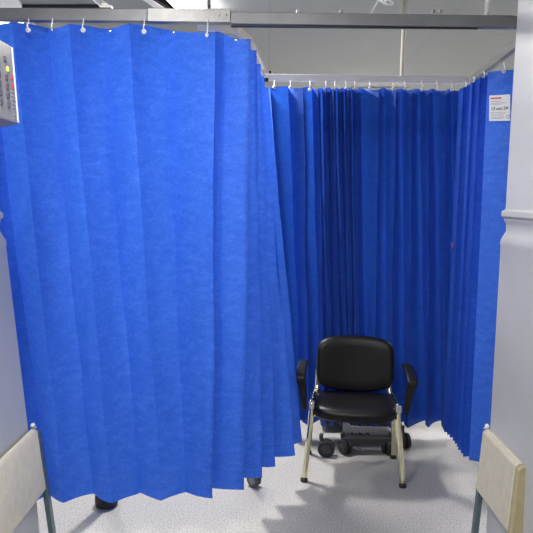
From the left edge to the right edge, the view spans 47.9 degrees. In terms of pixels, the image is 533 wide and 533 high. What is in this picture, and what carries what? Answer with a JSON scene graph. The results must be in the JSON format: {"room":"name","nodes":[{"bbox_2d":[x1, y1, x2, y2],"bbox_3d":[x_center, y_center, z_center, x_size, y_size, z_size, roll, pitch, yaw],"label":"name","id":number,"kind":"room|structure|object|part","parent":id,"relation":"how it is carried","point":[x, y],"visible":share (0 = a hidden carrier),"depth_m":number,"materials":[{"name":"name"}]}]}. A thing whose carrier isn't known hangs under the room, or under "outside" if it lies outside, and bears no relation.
{"room":"hospital room","nodes":[
{"label":"hospital room","id":0,"kind":"room"},
{"bbox_2d":[0,211,39,532],"bbox_3d":[-1.089,0.139,-0.099,0.386,2.720,4.770,1,6,0],"label":"wall","id":1,"kind":"structure","parent":0,"point":[13,418],"depth_m":2.24,"materials":[{"name":"white paint"}]},
{"bbox_2d":[0,40,18,126],"bbox_3d":[-0.873,-0.545,1.692,0.175,0.248,0.420,1,6,0],"label":"panel","id":2,"kind":"object","parent":1,"relation":"attached to","point":[9,115],"visible":1,"depth_m":1.84,"materials":[{"name":"white plastic"}]},
{"bbox_3d":[-0.793,-0.572,1.894,0.015,0.230,0.006,1,6,0],"label":"edge trim","id":3,"kind":"part","parent":2,"relation":"part of","materials":[{"name":"white plastic"}]},
{"bbox_2d":[0,423,55,532],"bbox_3d":[-0.884,0.954,2.100,0.088,0.624,0.665,1,6,0],"label":"panel","id":4,"kind":"object","parent":1,"relation":"attached to","point":[23,469],"visible":1,"depth_m":2.21,"materials":[{"name":"beige plastic"}]},
{"bbox_2d":[198,25,265,76],"bbox_3d":[-0.084,-1.048,2.916,0.161,0.083,0.822,3,7,20],"label":"track","id":5,"kind":"object","parent":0,"point":[241,33],"visible":0.56,"depth_m":2.59,"materials":[{"name":"white metal"}]},
{"bbox_2d":[37,420,486,532],"bbox_3d":[-0.015,1.240,2.903,7.200,0.100,10.700,1,6,0],"label":"floor","id":6,"kind":"structure","parent":0,"point":[358,491],"depth_m":3.00,"materials":[{"name":"plastic"}]},
{"bbox_2d":[95,495,117,508],"bbox_3d":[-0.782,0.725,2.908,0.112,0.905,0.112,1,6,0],"label":"stand foot","id":7,"kind":"object","parent":6,"relation":"on","point":[99,503],"visible":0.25,"depth_m":2.90,"materials":[{"name":"black plastic"}]},
{"bbox_2d":[247,478,260,486],"bbox_3d":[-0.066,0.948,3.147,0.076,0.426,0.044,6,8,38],"label":"caster wheel","id":8,"kind":"object","parent":6,"relation":"on","point":[253,482],"visible":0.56,"depth_m":3.15,"materials":[{"name":"grey plastic"}]},
{"bbox_2d":[296,335,417,488],"bbox_3d":[0.484,0.782,3.339,0.625,0.727,0.435,1,6,6],"label":"armchair","id":9,"kind":"object","parent":6,"relation":"on","point":[357,366],"visible":1,"depth_m":3.40,"materials":[{"name":"black leather"}]},
{"bbox_3d":[0.195,0.648,3.263,0.058,0.243,0.252,1,6,6],"label":"armrest","id":10,"kind":"part","parent":9,"relation":"part of","materials":[{"name":"black plastic"}]},
{"bbox_3d":[0.237,0.918,3.345,0.064,0.429,0.316,1,6,6],"label":"leg","id":11,"kind":"part","parent":9,"relation":"part of","materials":[{"name":"silver metal"}]},
{"bbox_3d":[0.482,0.754,3.313,0.480,0.055,0.380,1,6,6],"label":"seat","id":12,"kind":"part","parent":9,"relation":"part of","materials":[{"name":"black leather"}]},
{"bbox_3d":[0.511,0.561,3.464,0.444,0.314,0.110,1,6,6],"label":"backrest","id":13,"kind":"part","parent":9,"relation":"part of","materials":[{"name":"black leather"}]},
{"bbox_3d":[0.729,0.925,3.454,0.030,0.404,0.146,3,7,17],"label":"leg","id":14,"kind":"part","parent":9,"relation":"part of","materials":[{"name":"silver metal"}]},
{"bbox_3d":[0.721,0.929,3.295,0.064,0.429,0.316,1,6,6],"label":"leg","id":15,"kind":"part","parent":9,"relation":"part of","materials":[{"name":"silver metal"}]},
{"bbox_3d":[0.758,0.661,3.204,0.058,0.243,0.252,1,6,6],"label":"armrest","id":16,"kind":"part","parent":9,"relation":"part of","materials":[{"name":"black plastic"}]},
{"bbox_2d":[318,421,410,457],"bbox_3d":[0.653,0.695,4.588,0.850,0.630,2.216,1,6,0],"label":"hospital bed","id":17,"kind":"object","parent":6,"relation":"on","point":[365,434],"visible":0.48,"depth_m":3.58,"materials":[{"name":"black plastic"}]},
{"bbox_3d":[0.600,0.935,4.648,0.492,0.050,1.500,1,6,0],"label":"frame","id":18,"kind":"part","parent":17,"relation":"part of","materials":[{"name":"grey metal"}]},
{"bbox_2d":[21,0,517,90],"bbox_3d":[0.019,-1.563,2.595,7.200,0.100,10.700,1,6,0],"label":"ceiling","id":19,"kind":"structure","parent":0,"point":[316,51],"depth_m":4.60,"materials":[{"name":"white paint"}]},
{"bbox_2d":[0,0,21,7],"bbox_3d":[-1.793,-1.639,3.686,0.673,0.030,0.453,1,6,0],"label":"ceiling panel","id":20,"kind":"object","parent":19,"relation":"attached to","point":[3,3],"visible":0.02,"depth_m":3.72,"materials":[{"name":"white plastic"}]},
{"bbox_2d":[0,22,35,24],"bbox_3d":[-1.730,-1.706,4.442,0.200,0.061,0.940,1,6,0],"label":"ceiling light","id":21,"kind":"object","parent":19,"relation":"attached to","point":[0,22],"visible":0.02,"depth_m":4.03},
{"bbox_2d":[22,4,99,7],"bbox_3d":[-1.335,-1.654,3.826,0.567,0.020,0.044,1,6,2],"label":"trim","id":22,"kind":"structure","parent":19,"relation":"attached to","point":[23,5],"depth_m":3.80,"materials":[{"name":"grey metal"}]},
{"bbox_2d":[93,0,112,8],"bbox_3d":[-0.857,-1.354,2.994,0.054,0.448,1.157,-2,7,-20],"label":"diagonal strut","id":23,"kind":"object","parent":19,"relation":"attached to","point":[102,4],"visible":0.87,"depth_m":2.50,"materials":[{"name":"white metal"}]},
{"bbox_2d":[143,0,173,7],"bbox_3d":[-0.679,-1.624,3.691,0.098,0.035,0.513,3,7,20],"label":"conduit","id":24,"kind":"object","parent":19,"relation":"attached to","point":[154,3],"visible":0.38,"depth_m":3.69,"materials":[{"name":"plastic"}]},
{"bbox_2d":[167,0,215,8],"bbox_3d":[-0.446,-1.599,3.659,0.228,0.072,0.574,2,6,8],"label":"ceiling light","id":25,"kind":"object","parent":19,"relation":"attached to","point":[201,4],"visible":0.29,"depth_m":3.58,"materials":[{"name":"white plastic"}]},
{"bbox_2d":[207,0,210,8],"bbox_3d":[-0.237,-1.282,2.475,0.036,0.438,0.036,1,6,0],"label":"rod","id":26,"kind":"object","parent":19,"relation":"attached to","point":[208,1],"visible":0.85,"depth_m":2.49,"materials":[{"name":"silver metal"}]},
{"bbox_2d":[0,8,230,24],"bbox_3d":[-0.755,-1.046,2.500,1.214,0.057,0.042,1,6,0],"label":"rail","id":27,"kind":"object","parent":26,"relation":"hanging from","point":[192,16],"visible":0.99,"depth_m":2.48,"materials":[{"name":"grey metal"}]},
{"bbox_2d":[0,18,301,502],"bbox_3d":[-0.502,-0.035,2.742,1.592,2.029,0.721,-3,7,-29],"label":"privacy curtain","id":28,"kind":"object","parent":27,"relation":"hanging from","point":[140,224],"visible":0.94,"depth_m":2.57,"materials":[{"name":"blue fabric"}]},
{"bbox_2d":[352,88,409,89],"bbox_3d":[1.223,-1.922,6.729,0.640,0.061,0.540,1,6,0],"label":"ceiling light","id":29,"kind":"object","parent":19,"relation":"attached to","point":[352,88],"visible":0.17,"depth_m":6.46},
{"bbox_2d":[370,0,393,13],"bbox_3d":[0.485,-1.271,2.475,0.100,0.444,0.032,1,6,0],"label":"cable","id":30,"kind":"object","parent":19,"relation":"hanging from","point":[391,3],"visible":1,"depth_m":2.49,"materials":[{"name":"white plastic"}]},
{"bbox_2d":[400,0,406,75],"bbox_3d":[0.804,-1.364,3.521,0.065,0.479,0.065,1,6,0],"label":"rod","id":31,"kind":"object","parent":19,"relation":"attached to","point":[404,2],"visible":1,"depth_m":3.52,"materials":[{"name":"white metal"}]},
{"bbox_2d":[264,71,469,83],"bbox_3d":[0.609,-1.117,3.548,1.272,0.062,0.034,1,6,0],"label":"rail","id":32,"kind":"object","parent":31,"relation":"hanging from","point":[269,77],"visible":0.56,"depth_m":3.54,"materials":[{"name":"grey metal"}]},
{"bbox_2d":[269,80,457,427],"bbox_3d":[0.607,-0.055,3.650,1.292,2.095,0.160,1,6,0],"label":"privacy curtain","id":33,"kind":"object","parent":32,"relation":"hanging from","point":[365,177],"visible":0.84,"depth_m":3.63,"materials":[{"name":"blue fabric"}]},
{"bbox_2d":[485,0,489,14],"bbox_3d":[0.921,-1.265,2.475,0.052,0.445,0.052,1,6,0],"label":"rod","id":34,"kind":"object","parent":19,"relation":"attached to","point":[487,2],"visible":0.85,"depth_m":2.49,"materials":[{"name":"white metal"}]},
{"bbox_2d":[231,10,516,29],"bbox_3d":[0.503,-1.038,2.583,1.302,0.079,0.207,1,6,0],"label":"rail","id":35,"kind":"object","parent":34,"relation":"hanging from","point":[238,19],"visible":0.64,"depth_m":2.49,"materials":[{"name":"grey metal"}]},
{"bbox_2d":[469,39,515,83],"bbox_3d":[1.154,-1.031,2.999,0.030,0.092,0.752,1,6,0],"label":"rail","id":36,"kind":"object","parent":35,"relation":"attached to","point":[508,50],"visible":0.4,"depth_m":3.00,"materials":[{"name":"silver metal"}]},
{"bbox_2d":[443,61,513,461],"bbox_3d":[1.133,-0.016,3.265,0.246,2.045,0.610,-2,7,-20],"label":"privacy curtain","id":37,"kind":"object","parent":36,"relation":"hanging from","point":[484,105],"visible":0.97,"depth_m":3.14,"materials":[{"name":"blue fabric"}]},
{"bbox_2d":[486,0,532,532],"bbox_3d":[0.998,0.164,-0.099,0.239,2.720,4.770,1,6,0],"label":"wall","id":38,"kind":"structure","parent":0,"point":[512,390],"depth_m":2.12,"materials":[{"name":"white paint"}]},
{"bbox_2d":[471,424,525,532],"bbox_3d":[0.861,0.950,2.244,0.072,0.642,0.375,1,6,0],"label":"panel","id":39,"kind":"object","parent":38,"relation":"attached to","point":[501,475],"visible":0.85,"depth_m":2.17,"materials":[{"name":"beige plastic"}]}
]}

